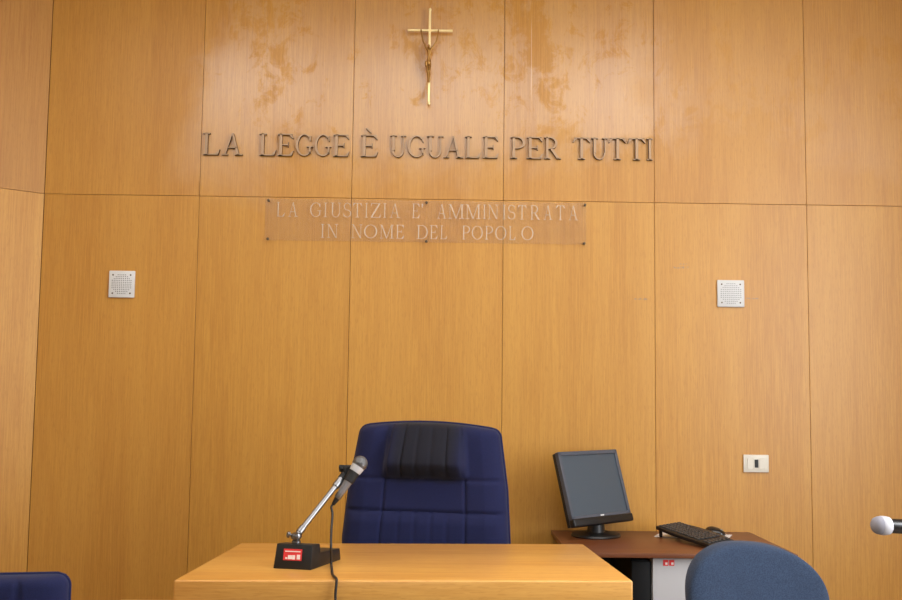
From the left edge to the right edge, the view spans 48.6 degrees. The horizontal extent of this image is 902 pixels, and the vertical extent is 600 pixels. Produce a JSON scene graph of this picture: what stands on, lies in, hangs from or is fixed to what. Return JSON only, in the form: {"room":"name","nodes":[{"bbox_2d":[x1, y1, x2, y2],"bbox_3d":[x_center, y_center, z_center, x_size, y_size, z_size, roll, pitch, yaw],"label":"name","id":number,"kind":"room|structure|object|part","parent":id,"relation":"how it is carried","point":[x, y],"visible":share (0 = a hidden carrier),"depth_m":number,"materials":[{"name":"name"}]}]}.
{"room":"courtroom","nodes":[
{"label":"courtroom","id":0,"kind":"room"},
{"bbox_2d":[0,0,52,571],"bbox_3d":[-2.408,0.013,4.063,1.400,3.400,0.101,5,-6,-41],"label":"wall","id":1,"kind":"structure","parent":0,"point":[25,25],"depth_m":4.44,"materials":[{"name":"brown wood"}]},
{"bbox_2d":[27,0,901,599],"bbox_3d":[0.461,0.089,4.567,4.936,3.400,0.101,1,-5,-1],"label":"wall","id":2,"kind":"structure","parent":0,"point":[187,420],"depth_m":4.53,"materials":[{"name":"brown wood"}]},
{"bbox_2d":[108,271,134,297],"bbox_3d":[-1.478,-0.071,4.491,0.116,0.122,0.014,1,-5,-1],"label":"wall speaker","id":3,"kind":"object","parent":2,"relation":"attached to","point":[121,283],"visible":1,"depth_m":4.49,"materials":[{"name":"white plastic"}]},
{"bbox_2d":[203,133,219,155],"bbox_3d":[-1.089,-0.710,4.551,0.078,0.102,0.015,1,-5,-1],"label":"letter","id":4,"kind":"object","parent":2,"relation":"attached to","point":[206,134],"visible":1,"depth_m":4.54,"materials":[{"name":"brown metal"}]},
{"bbox_2d":[222,133,242,155],"bbox_3d":[-0.993,-0.709,4.552,0.093,0.102,0.015,1,-5,-1],"label":"letter","id":5,"kind":"object","parent":2,"relation":"attached to","point":[232,134],"visible":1,"depth_m":4.54,"materials":[{"name":"brown metal"}]},
{"bbox_2d":[259,133,275,155],"bbox_3d":[-0.834,-0.707,4.555,0.077,0.101,0.015,1,-5,-1],"label":"letter","id":6,"kind":"object","parent":2,"relation":"attached to","point":[262,134],"visible":1,"depth_m":4.55,"materials":[{"name":"brown metal"}]},
{"bbox_2d":[277,134,293,155],"bbox_3d":[-0.752,-0.706,4.556,0.072,0.101,0.015,1,-5,-1],"label":"letter","id":7,"kind":"object","parent":2,"relation":"attached to","point":[281,144],"visible":1,"depth_m":4.55,"materials":[{"name":"brown metal"}]},
{"bbox_2d":[296,134,312,156],"bbox_3d":[-0.668,-0.705,4.557,0.076,0.101,0.015,1,-5,-1],"label":"letter","id":8,"kind":"object","parent":2,"relation":"attached to","point":[302,135],"visible":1,"depth_m":4.55,"materials":[{"name":"brown metal"}]},
{"bbox_2d":[315,134,330,156],"bbox_3d":[-0.583,-0.704,4.559,0.074,0.101,0.015,1,-5,-1],"label":"letter","id":9,"kind":"object","parent":2,"relation":"attached to","point":[321,135],"visible":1,"depth_m":4.55,"materials":[{"name":"brown metal"}]},
{"bbox_2d":[333,134,348,156],"bbox_3d":[-0.499,-0.704,4.560,0.074,0.101,0.015,1,-5,-1],"label":"letter","id":10,"kind":"object","parent":2,"relation":"attached to","point":[335,135],"visible":1,"depth_m":4.55,"materials":[{"name":"brown metal"}]},
{"bbox_2d":[361,128,377,156],"bbox_3d":[-0.371,-0.719,4.563,0.078,0.135,0.015,1,-5,-1],"label":"letter","id":11,"kind":"object","parent":2,"relation":"attached to","point":[364,136],"visible":1,"depth_m":4.55,"materials":[{"name":"brown metal"}]},
{"bbox_2d":[390,135,405,157],"bbox_3d":[-0.241,-0.701,4.564,0.072,0.102,0.015,1,-5,-1],"label":"letter","id":12,"kind":"object","parent":2,"relation":"attached to","point":[392,136],"visible":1,"depth_m":4.56,"materials":[{"name":"brown metal"}]},
{"bbox_2d":[408,135,424,157],"bbox_3d":[-0.157,-0.700,4.565,0.080,0.101,0.015,1,-5,-1],"label":"letter","id":13,"kind":"object","parent":2,"relation":"attached to","point":[413,137],"visible":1,"depth_m":4.56,"materials":[{"name":"brown metal"}]},
{"bbox_2d":[266,199,585,244],"bbox_3d":[-0.113,-0.355,4.533,1.455,0.194,0.023,1,-5,-1],"label":"wall plaque","id":14,"kind":"object","parent":2,"relation":"attached to","point":[268,200],"visible":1,"depth_m":4.53,"materials":[{"name":"clear plastic"}]},
{"bbox_2d":[408,8,452,104],"bbox_3d":[-0.097,-1.116,4.579,0.207,0.459,0.060,1,-5,-1],"label":"crucifix","id":15,"kind":"object","parent":2,"relation":"attached to","point":[429,49],"visible":1,"depth_m":4.57,"materials":[{"name":"gold metal"}]},
{"bbox_2d":[427,135,442,157],"bbox_3d":[-0.072,-0.699,4.567,0.074,0.102,0.015,1,-5,-1],"label":"letter","id":16,"kind":"object","parent":2,"relation":"attached to","point":[430,137],"visible":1,"depth_m":4.56,"materials":[{"name":"brown metal"}]},
{"bbox_2d":[444,136,462,157],"bbox_3d":[0.012,-0.698,4.568,0.090,0.101,0.015,1,-5,-1],"label":"letter","id":17,"kind":"object","parent":2,"relation":"attached to","point":[453,137],"visible":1,"depth_m":4.56,"materials":[{"name":"brown metal"}]},
{"bbox_2d":[465,136,480,158],"bbox_3d":[0.100,-0.698,4.569,0.072,0.101,0.015,1,-5,-1],"label":"letter","id":18,"kind":"object","parent":2,"relation":"attached to","point":[467,137],"visible":1,"depth_m":4.56,"materials":[{"name":"brown metal"}]},
{"bbox_2d":[483,136,498,158],"bbox_3d":[0.182,-0.697,4.571,0.072,0.101,0.015,1,-5,-1],"label":"letter","id":19,"kind":"object","parent":2,"relation":"attached to","point":[485,137],"visible":1,"depth_m":4.56,"materials":[{"name":"brown metal"}]},
{"bbox_2d":[510,137,524,158],"bbox_3d":[0.306,-0.696,4.572,0.066,0.101,0.015,1,-5,-1],"label":"letter","id":20,"kind":"object","parent":2,"relation":"attached to","point":[513,138],"visible":1,"depth_m":4.57,"materials":[{"name":"brown metal"}]},
{"bbox_2d":[527,137,542,158],"bbox_3d":[0.384,-0.695,4.574,0.073,0.101,0.015,1,-5,-1],"label":"letter","id":21,"kind":"object","parent":2,"relation":"attached to","point":[529,138],"visible":1,"depth_m":4.57,"materials":[{"name":"brown metal"}]},
{"bbox_2d":[544,137,560,159],"bbox_3d":[0.466,-0.694,4.575,0.076,0.101,0.015,1,-5,-1],"label":"letter","id":22,"kind":"object","parent":2,"relation":"attached to","point":[546,138],"visible":1,"depth_m":4.57,"materials":[{"name":"brown metal"}]},
{"bbox_2d":[573,137,589,159],"bbox_3d":[0.597,-0.693,4.577,0.080,0.101,0.015,1,-5,-1],"label":"letter","id":23,"kind":"object","parent":2,"relation":"attached to","point":[575,138],"visible":1,"depth_m":4.57,"materials":[{"name":"brown metal"}]},
{"bbox_2d":[591,138,607,159],"bbox_3d":[0.679,-0.691,4.578,0.073,0.102,0.015,1,-5,-1],"label":"letter","id":24,"kind":"object","parent":2,"relation":"attached to","point":[594,139],"visible":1,"depth_m":4.57,"materials":[{"name":"brown metal"}]},
{"bbox_2d":[609,138,625,159],"bbox_3d":[0.762,-0.691,4.580,0.080,0.100,0.015,1,-5,-1],"label":"letter","id":25,"kind":"object","parent":2,"relation":"attached to","point":[611,139],"visible":1,"depth_m":4.57,"materials":[{"name":"brown metal"}]},
{"bbox_2d":[627,138,645,160],"bbox_3d":[0.850,-0.690,4.581,0.082,0.100,0.015,1,-5,-1],"label":"letter","id":26,"kind":"object","parent":2,"relation":"attached to","point":[630,139],"visible":1,"depth_m":4.58,"materials":[{"name":"brown metal"}]},
{"bbox_2d":[646,138,652,160],"bbox_3d":[0.910,-0.689,4.582,0.026,0.100,0.015,1,-5,-1],"label":"letter","id":27,"kind":"object","parent":2,"relation":"attached to","point":[648,139],"visible":1,"depth_m":4.58,"materials":[{"name":"brown metal"}]},
{"bbox_2d":[717,280,743,306],"bbox_3d":[1.268,-0.029,4.533,0.123,0.123,0.014,1,-5,-1],"label":"wall speaker","id":28,"kind":"object","parent":2,"relation":"attached to","point":[730,293],"visible":1,"depth_m":4.53,"materials":[{"name":"white plastic"}]},
{"bbox_2d":[743,455,768,471],"bbox_3d":[1.364,0.731,4.469,0.113,0.077,0.016,1,-5,-1],"label":"socket plate","id":29,"kind":"object","parent":2,"relation":"attached to","point":[751,463],"visible":1,"depth_m":4.46,"materials":[{"name":"beige plastic"}]},
{"bbox_3d":[0.051,1.488,0.378,6.248,0.100,8.200,1,-5,-1],"label":"floor","id":30,"kind":"structure","parent":0,"visible":0},
{"bbox_2d":[0,571,70,599],"bbox_3d":[-1.150,1.113,2.245,0.560,0.932,0.778,1,-5,-5],"label":"chair","id":31,"kind":"object","parent":30,"relation":"on","point":[53,585],"visible":1,"depth_m":2.40,"materials":[{"name":"blue fabric"}]},
{"bbox_2d":[173,543,632,599],"bbox_3d":[-0.132,1.219,2.988,1.243,0.869,0.680,1,-5,-1],"label":"desk","id":32,"kind":"object","parent":30,"relation":"on","point":[246,571],"visible":1,"depth_m":2.78,"materials":[{"name":"brown wood"}]},
{"bbox_2d":[273,465,358,569],"bbox_3d":[-0.388,0.636,2.963,0.201,0.282,0.220,0,-5,11],"label":"microphone stand","id":33,"kind":"object","parent":32,"relation":"on","point":[295,554],"visible":1,"depth_m":2.88,"materials":[{"name":"black plastic"}]},
{"bbox_3d":[-0.453,0.728,2.859,0.055,0.032,0.007,0,-5,11],"label":"label plate","id":34,"kind":"part","parent":33,"relation":"part of","materials":[{"name":"red plastic"}]},
{"bbox_2d":[285,551,300,559],"bbox_3d":[-0.453,0.729,2.858,0.046,0.023,0.005,0,-5,11],"label":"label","id":35,"kind":"object","parent":33,"relation":"on","point":[289,555],"depth_m":2.86,"materials":[{"name":"white"}]},
{"bbox_3d":[-0.389,0.612,2.963,0.022,0.168,0.180,-4,-7,43],"label":"arm","id":36,"kind":"part","parent":33,"relation":"part of","materials":[{"name":"silver metal"}]},
{"bbox_2d":[330,456,367,599],"bbox_3d":[-0.372,1.041,2.758,0.222,1.181,0.525,-3,-6,35],"label":"microphone","id":37,"kind":"object","parent":33,"relation":"attached to","point":[359,464],"visible":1,"depth_m":3.00,"materials":[{"name":"grey"}]},
{"bbox_2d":[352,456,367,469],"bbox_3d":[-0.276,0.495,3.035,0.047,0.044,0.048,1,-5,-1],"label":"grille","id":38,"kind":"object","parent":37,"relation":"attached to","point":[359,462],"depth_m":3.02,"materials":[{"name":"silver metal"}]},
{"bbox_2d":[342,420,510,543],"bbox_3d":[-0.122,1.052,3.373,0.715,1.267,0.838,0,-5,10],"label":"chair","id":39,"kind":"object","parent":30,"relation":"on","point":[422,482],"visible":0.65,"depth_m":3.52,"materials":[{"name":"blue fabric"}]},
{"bbox_2d":[612,558,650,599],"bbox_3d":[0.731,1.390,4.064,0.079,0.730,0.434,1,-5,-1],"label":"computer tower","id":40,"kind":"object","parent":30,"relation":"on","point":[638,570],"visible":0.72,"depth_m":3.88,"materials":[{"name":"black"}]},
{"bbox_2d":[649,558,691,599],"bbox_3d":[0.981,1.385,4.053,0.420,0.739,0.493,1,-5,-1],"label":"base cabinet","id":41,"kind":"object","parent":30,"relation":"on","point":[668,575],"visible":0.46,"depth_m":3.86,"materials":[{"name":"grey"}]},
{"bbox_2d":[551,530,797,565],"bbox_3d":[0.886,1.380,4.111,0.885,0.761,0.594,1,-5,-1],"label":"side table","id":42,"kind":"object","parent":30,"relation":"on","point":[631,544],"visible":0.28,"depth_m":4.07,"materials":[{"name":"laminate"}]},
{"bbox_2d":[552,449,632,539],"bbox_3d":[0.615,0.830,4.287,0.375,0.360,0.204,5,-6,-40],"label":"monitor","id":43,"kind":"object","parent":42,"relation":"on","point":[591,483],"visible":1,"depth_m":4.26,"materials":[{"name":"grey plastic"}]},
{"bbox_3d":[0.884,1.278,4.323,0.765,0.484,0.018,1,-5,-1],"label":"modesty panel","id":44,"kind":"part","parent":42,"relation":"part of","materials":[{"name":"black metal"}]},
{"bbox_2d":[654,532,731,537],"bbox_3d":[1.044,1.016,4.309,0.313,0.002,0.181,-1,-5,18],"label":"paper sheet","id":45,"kind":"object","parent":42,"relation":"on","point":[663,533],"visible":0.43,"depth_m":4.30,"materials":[{"name":"white paper"}]},
{"bbox_2d":[706,526,725,535],"bbox_3d":[1.146,1.001,4.341,0.092,0.035,0.058,-3,-6,34],"label":"computer mouse","id":46,"kind":"object","parent":45,"relation":"on","point":[711,528],"visible":0.62,"depth_m":4.32,"materials":[{"name":"black plastic"}]},
{"bbox_2d":[656,522,732,546],"bbox_3d":[1.013,0.971,4.139,0.156,0.059,0.365,3,-5,-26],"label":"keyboard","id":47,"kind":"object","parent":42,"relation":"on","point":[693,534],"visible":0.95,"depth_m":4.12,"materials":[{"name":"black plastic"}]},
{"bbox_2d":[685,540,829,599],"bbox_3d":[0.933,1.184,2.845,0.617,0.939,0.803,2,-5,-15],"label":"office chair","id":48,"kind":"object","parent":30,"relation":"on","point":[734,569],"visible":1,"depth_m":2.97,"materials":[{"name":"blue fabric"}]},
{"bbox_3d":[1.178,1.085,2.454,0.250,1.078,0.250,1,-5,-1],"label":"microphone stand","id":49,"kind":"object","parent":30,"relation":"on","visible":0},
{"bbox_2d":[870,516,901,534],"bbox_3d":[1.153,0.561,2.489,0.221,0.047,0.048,1,-5,-4],"label":"handheld microphone","id":50,"kind":"object","parent":49,"relation":"attached to","point":[881,525],"visible":1,"depth_m":2.47,"materials":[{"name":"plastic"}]}
]}

